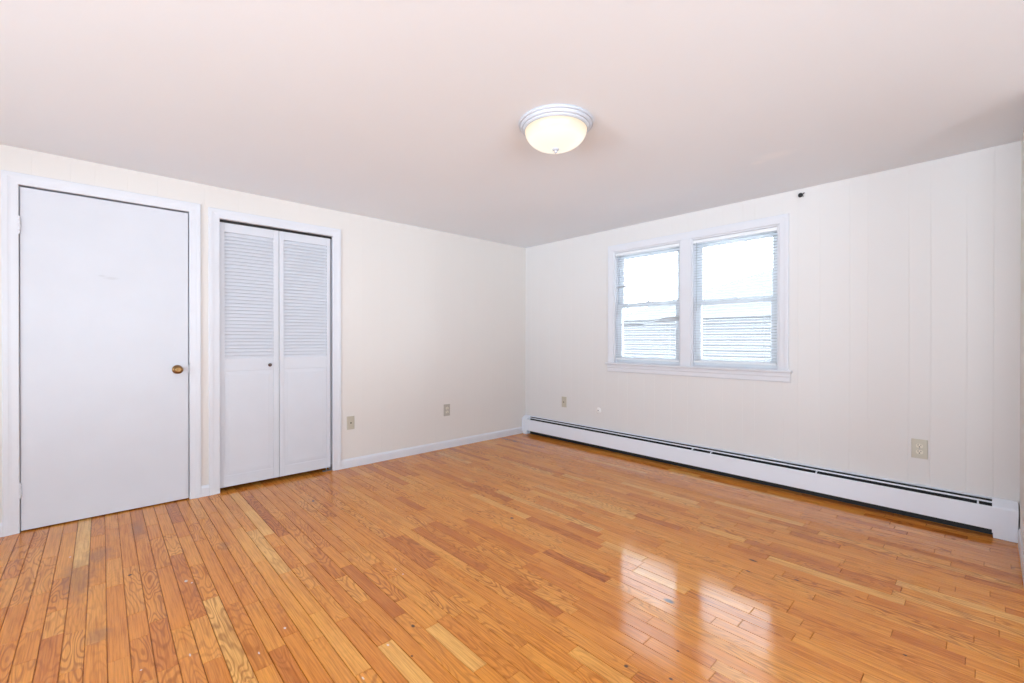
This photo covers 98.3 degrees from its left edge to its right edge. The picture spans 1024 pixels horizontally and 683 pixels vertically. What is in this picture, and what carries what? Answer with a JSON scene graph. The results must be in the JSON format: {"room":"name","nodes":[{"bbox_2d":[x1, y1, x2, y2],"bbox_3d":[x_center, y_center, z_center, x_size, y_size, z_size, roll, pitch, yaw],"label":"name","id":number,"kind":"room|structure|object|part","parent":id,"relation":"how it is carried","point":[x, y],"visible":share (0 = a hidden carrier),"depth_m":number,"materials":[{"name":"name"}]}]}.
{"room":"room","nodes":[
{"label":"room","id":0,"kind":"room"},
{"bbox_2d":[0,144,525,522],"bbox_3d":[-2.148,-0.021,3.370,6.200,2.285,0.120,0,0,-43],"label":"wall","id":1,"kind":"structure","parent":0,"point":[431,319],"depth_m":4.31,"materials":[{"name":"beige paint"}]},
{"bbox_2d":[1,170,200,536],"bbox_3d":[-2.631,0.068,2.913,0.946,2.111,0.134,0,0,-43],"label":"trim","id":2,"kind":"structure","parent":1,"relation":"attached to","point":[11,182],"depth_m":2.60,"materials":[{"name":"white paint"}]},
{"bbox_3d":[-2.912,0.069,2.570,0.067,2.111,0.014,0,0,-43],"label":"casing","id":3,"kind":"part","parent":2,"relation":"part of","materials":[{"name":"white paint"}]},
{"bbox_3d":[-2.589,-0.954,2.865,0.946,0.067,0.014,0,0,-43],"label":"head casing","id":4,"kind":"part","parent":2,"relation":"part of","materials":[{"name":"white paint"}]},
{"bbox_3d":[-2.267,0.067,3.168,0.067,2.111,0.014,0,0,-43],"label":"casing","id":5,"kind":"part","parent":2,"relation":"part of","materials":[{"name":"white paint"}]},
{"bbox_2d":[18,187,188,530],"bbox_3d":[-2.586,0.103,2.860,0.816,2.026,0.110,0,0,-43],"label":"door","id":6,"kind":"structure","parent":1,"relation":"in","point":[104,367],"depth_m":2.83,"materials":[{"name":"white paint"}]},
{"bbox_3d":[-2.320,0.196,3.076,0.055,0.055,0.066,0,0,-43],"label":"knob","id":7,"kind":"part","parent":6,"relation":"part of","materials":[{"name":"gold metal"}]},
{"bbox_2d":[201,484,208,496],"bbox_3d":[-2.227,1.083,3.211,0.047,0.079,0.013,0,0,-43],"label":"baseboard","id":8,"kind":"structure","parent":1,"relation":"attached to","point":[205,488],"depth_m":3.21,"materials":[{"name":"white paint"}]},
{"bbox_2d":[208,207,340,495],"bbox_3d":[-1.895,0.071,3.595,0.967,2.100,0.134,0,0,-43],"label":"trim","id":9,"kind":"structure","parent":1,"relation":"attached to","point":[215,215],"depth_m":3.45,"materials":[{"name":"white paint"}]},
{"bbox_3d":[-2.183,0.072,3.246,0.069,2.100,0.014,0,0,-43],"label":"casing","id":10,"kind":"part","parent":9,"relation":"part of","materials":[{"name":"white paint"}]},
{"bbox_3d":[-1.853,-0.944,3.547,0.967,0.069,0.014,0,0,-43],"label":"head casing","id":11,"kind":"part","parent":9,"relation":"part of","materials":[{"name":"white paint"}]},
{"bbox_3d":[-1.525,0.071,3.857,0.069,2.100,0.014,0,0,-43],"label":"casing","id":12,"kind":"part","parent":9,"relation":"part of","materials":[{"name":"white paint"}]},
{"bbox_2d":[220,222,330,487],"bbox_3d":[-1.873,0.101,3.564,0.813,1.981,0.057,0,0,-43],"label":"door","id":13,"kind":"structure","parent":1,"relation":"in","point":[275,413],"depth_m":3.53,"materials":[{"name":"white paint"}]},
{"bbox_3d":[-2.037,-0.856,3.429,0.331,0.067,0.027,0,0,-43],"label":"rail","id":14,"kind":"part","parent":13,"relation":"part of","materials":[{"name":"white paint"}]},
{"bbox_3d":[-2.038,1.051,3.436,0.331,0.082,0.027,0,0,-43],"label":"rail","id":15,"kind":"part","parent":13,"relation":"part of","materials":[{"name":"white paint"}]},
{"bbox_3d":[-2.037,0.177,3.433,0.331,0.094,0.027,0,0,-43],"label":"rail","id":16,"kind":"part","parent":13,"relation":"part of","materials":[{"name":"white paint"}]},
{"bbox_3d":[-2.036,0.617,3.433,0.331,0.786,0.020,0,0,-43],"label":"panel","id":17,"kind":"part","parent":13,"relation":"part of","materials":[{"name":"white paint"}]},
{"bbox_3d":[-1.734,1.050,3.718,0.342,0.082,0.027,0,0,-43],"label":"rail","id":18,"kind":"part","parent":13,"relation":"part of","materials":[{"name":"white paint"}]},
{"bbox_3d":[-1.733,0.176,3.715,0.342,0.094,0.027,0,0,-43],"label":"rail","id":19,"kind":"part","parent":13,"relation":"part of","materials":[{"name":"white paint"}]},
{"bbox_3d":[-1.732,-0.857,3.711,0.342,0.067,0.027,0,0,-43],"label":"rail","id":20,"kind":"part","parent":13,"relation":"part of","materials":[{"name":"white paint"}]},
{"bbox_3d":[-1.732,0.616,3.715,0.342,0.786,0.020,0,0,-43],"label":"panel","id":21,"kind":"part","parent":13,"relation":"part of","materials":[{"name":"white paint"}]},
{"bbox_2d":[347,416,353,429],"bbox_3d":[-1.437,0.724,3.944,0.069,0.117,0.009,0,0,-43],"label":"phone jack plate","id":22,"kind":"object","parent":1,"relation":"attached to","point":[350,419],"visible":1,"depth_m":3.94,"materials":[{"name":"beige plastic"}]},
{"bbox_2d":[341,427,521,468],"bbox_3d":[-0.692,1.079,4.634,2.205,0.079,0.013,0,0,-43],"label":"baseboard","id":23,"kind":"structure","parent":1,"relation":"attached to","point":[383,456],"depth_m":4.45,"materials":[{"name":"white paint"}]},
{"bbox_2d":[444,404,449,415],"bbox_3d":[-0.682,0.719,4.645,0.077,0.121,0.009,0,0,-43],"label":"wall outlet","id":24,"kind":"object","parent":1,"relation":"attached to","point":[446,406],"visible":1,"depth_m":4.64,"materials":[{"name":"grey plastic"}]},
{"bbox_2d":[0,433,1023,682],"bbox_3d":[-0.658,1.162,0.924,7.589,0.061,7.300,0,0,-43],"label":"floor","id":25,"kind":"structure","parent":0,"point":[518,558],"depth_m":2.05,"materials":[{"name":"brown wood"}]},
{"bbox_2d":[0,0,1023,247],"bbox_3d":[0.036,-1.188,1.012,6.440,0.120,6.540,0,0,-43],"label":"ceiling","id":26,"kind":"structure","parent":0,"point":[408,112],"depth_m":2.04,"materials":[{"name":"paint"}]},
{"bbox_2d":[519,104,592,153],"bbox_3d":[0.227,-1.054,2.298,0.385,0.155,0.385,0,0,-43],"label":"ceiling light","id":27,"kind":"object","parent":26,"relation":"attached to","point":[553,128],"visible":1,"depth_m":2.19,"materials":[{"name":"white glass"}]},
{"bbox_3d":[0.227,-1.046,2.298,0.319,0.095,0.319,0,0,-43],"label":"lamp shade","id":28,"kind":"part","parent":27,"relation":"part of","materials":[{"name":"white glass"}]},
{"bbox_2d":[525,141,1020,529],"bbox_3d":[1.526,-0.021,4.056,0.120,2.285,4.112,0,0,-43],"label":"wall","id":29,"kind":"structure","parent":0,"point":[905,282],"depth_m":3.03,"materials":[{"name":"white paint"}]},
{"bbox_2d":[562,396,566,406],"bbox_3d":[0.585,0.680,4.979,0.009,0.117,0.069,0,0,-43],"label":"phone jack plate","id":30,"kind":"object","parent":29,"relation":"attached to","point":[564,399],"visible":1,"depth_m":4.97,"materials":[{"name":"beige plastic"}]},
{"bbox_2d":[614,241,679,364],"bbox_3d":[1.323,-0.344,4.279,0.124,1.125,0.709,0,0,-43],"label":"window","id":31,"kind":"structure","parent":29,"relation":"in","point":[617,316],"depth_m":4.39,"materials":[{"name":"white paint"}]},
{"bbox_2d":[615,243,679,361],"bbox_3d":[1.284,-0.353,4.244,0.033,1.074,0.685,0,0,-43],"label":"mini blind","id":32,"kind":"object","parent":31,"relation":"attached to","point":[667,319],"visible":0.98,"depth_m":4.22,"materials":[{"name":"white plastic"}]},
{"bbox_3d":[1.121,-0.347,4.423,0.027,1.043,0.001,0,0,-43],"label":"ladder cord","id":33,"kind":"part","parent":32,"relation":"part of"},
{"bbox_3d":[1.286,0.175,4.247,0.024,0.018,0.673,0,0,-43],"label":"rail","id":34,"kind":"part","parent":32,"relation":"part of","materials":[{"name":"white plastic"}]},
{"bbox_3d":[1.451,-0.346,4.068,0.027,1.043,0.001,0,0,-43],"label":"ladder cord","id":35,"kind":"part","parent":32,"relation":"part of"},
{"bbox_3d":[1.316,-0.087,4.274,0.028,0.584,0.679,0,0,-43],"label":"sash","id":36,"kind":"part","parent":31,"relation":"part of","materials":[{"name":"white plastic"}]},
{"bbox_3d":[1.339,-0.616,4.294,0.028,0.553,0.679,0,0,-43],"label":"sash","id":37,"kind":"part","parent":31,"relation":"part of","materials":[{"name":"clear glass"}]},
{"bbox_2d":[605,213,791,382],"bbox_3d":[1.573,-0.331,3.967,0.151,1.280,1.666,0,0,-43],"label":"trim","id":38,"kind":"structure","parent":29,"relation":"attached to","point":[783,374],"depth_m":3.88,"materials":[{"name":"white paint"}]},
{"bbox_3d":[1.008,-0.380,4.515,0.014,1.187,0.066,0,0,-43],"label":"casing","id":39,"kind":"part","parent":38,"relation":"part of","materials":[{"name":"white paint"}]},
{"bbox_3d":[1.539,-0.938,3.941,0.014,0.066,1.628,0,0,-43],"label":"head casing","id":40,"kind":"part","parent":38,"relation":"part of","materials":[{"name":"white paint"}]},
{"bbox_3d":[2.070,-0.375,3.370,0.014,1.187,0.066,0,0,-43],"label":"casing","id":41,"kind":"part","parent":38,"relation":"part of","materials":[{"name":"white paint"}]},
{"bbox_2d":[691,224,778,369],"bbox_3d":[1.864,-0.341,3.696,0.124,1.125,0.691,0,0,-43],"label":"window","id":42,"kind":"structure","parent":29,"relation":"in","point":[775,301],"depth_m":3.72,"materials":[{"name":"white paint"}]},
{"bbox_2d":[693,227,776,365],"bbox_3d":[1.826,-0.351,3.660,0.033,1.074,0.667,0,0,-43],"label":"mini blind","id":43,"kind":"object","parent":42,"relation":"attached to","point":[772,229],"visible":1,"depth_m":3.63,"materials":[{"name":"white plastic"}]},
{"bbox_3d":[1.827,0.177,3.664,0.024,0.018,0.655,0,0,-43],"label":"rail","id":44,"kind":"part","parent":43,"relation":"part of","materials":[{"name":"white plastic"}]},
{"bbox_3d":[1.988,-0.343,3.489,0.027,1.043,0.001,0,0,-43],"label":"ladder cord","id":45,"kind":"part","parent":43,"relation":"part of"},
{"bbox_3d":[1.857,-0.076,3.690,0.028,0.566,0.661,0,0,-43],"label":"sash","id":46,"kind":"part","parent":42,"relation":"part of","materials":[{"name":"white plastic"}]},
{"bbox_3d":[1.881,-0.604,3.710,0.028,0.571,0.661,0,0,-43],"label":"sash","id":47,"kind":"part","parent":42,"relation":"part of","materials":[{"name":"clear glass"}]},
{"bbox_2d":[522,415,1018,542],"bbox_3d":[1.497,1.013,3.951,0.069,0.218,3.980,0,0,-43],"label":"baseboard heater","id":48,"kind":"object","parent":29,"relation":"attached to","point":[997,517],"visible":1,"depth_m":3.19,"materials":[{"name":"white metal"}]},
{"bbox_3d":[1.514,1.007,3.975,0.012,0.206,3.800,0,0,-43],"label":"panel","id":49,"kind":"part","parent":48,"relation":"part of","materials":[{"name":"white metal"}]},
{"bbox_2d":[911,438,927,458],"bbox_3d":[2.592,0.683,2.815,0.009,0.121,0.077,0,0,-43],"label":"wall outlet","id":50,"kind":"object","parent":29,"relation":"attached to","point":[919,447],"visible":1,"depth_m":2.81,"materials":[{"name":"beige plastic"}]},
{"bbox_2d":[1020,128,1023,547],"bbox_3d":[2.688,-0.013,2.260,0.860,2.285,0.100,0,0,-43],"label":"wall","id":51,"kind":"structure","parent":0,"point":[1022,140],"depth_m":2.37,"materials":[{"name":"beige paint"}]},
{"bbox_2d":[1018,528,1023,582],"bbox_3d":[2.578,1.084,2.236,0.662,0.091,0.008,0,0,-43],"label":"baseboard","id":52,"kind":"structure","parent":51,"relation":"attached to","point":[1020,543],"depth_m":2.26,"materials":[{"name":"white paint"}]},
{"label":"outside","id":53,"kind":"structure","parent":0,"visible":0},
{"bbox_3d":[5.842,2.339,13.438,8.800,0.100,20.000,0,0,-43],"label":"ground","id":54,"kind":"structure","parent":53,"visible":0},
{"bbox_2d":[623,269,772,359],"bbox_3d":[4.477,0.215,12.845,5.000,4.150,14.600,0,0,-43],"label":"neighbor house","id":55,"kind":"structure","parent":54,"relation":"on","point":[751,328],"depth_m":9.79,"materials":[{"name":"grey"}]}
]}

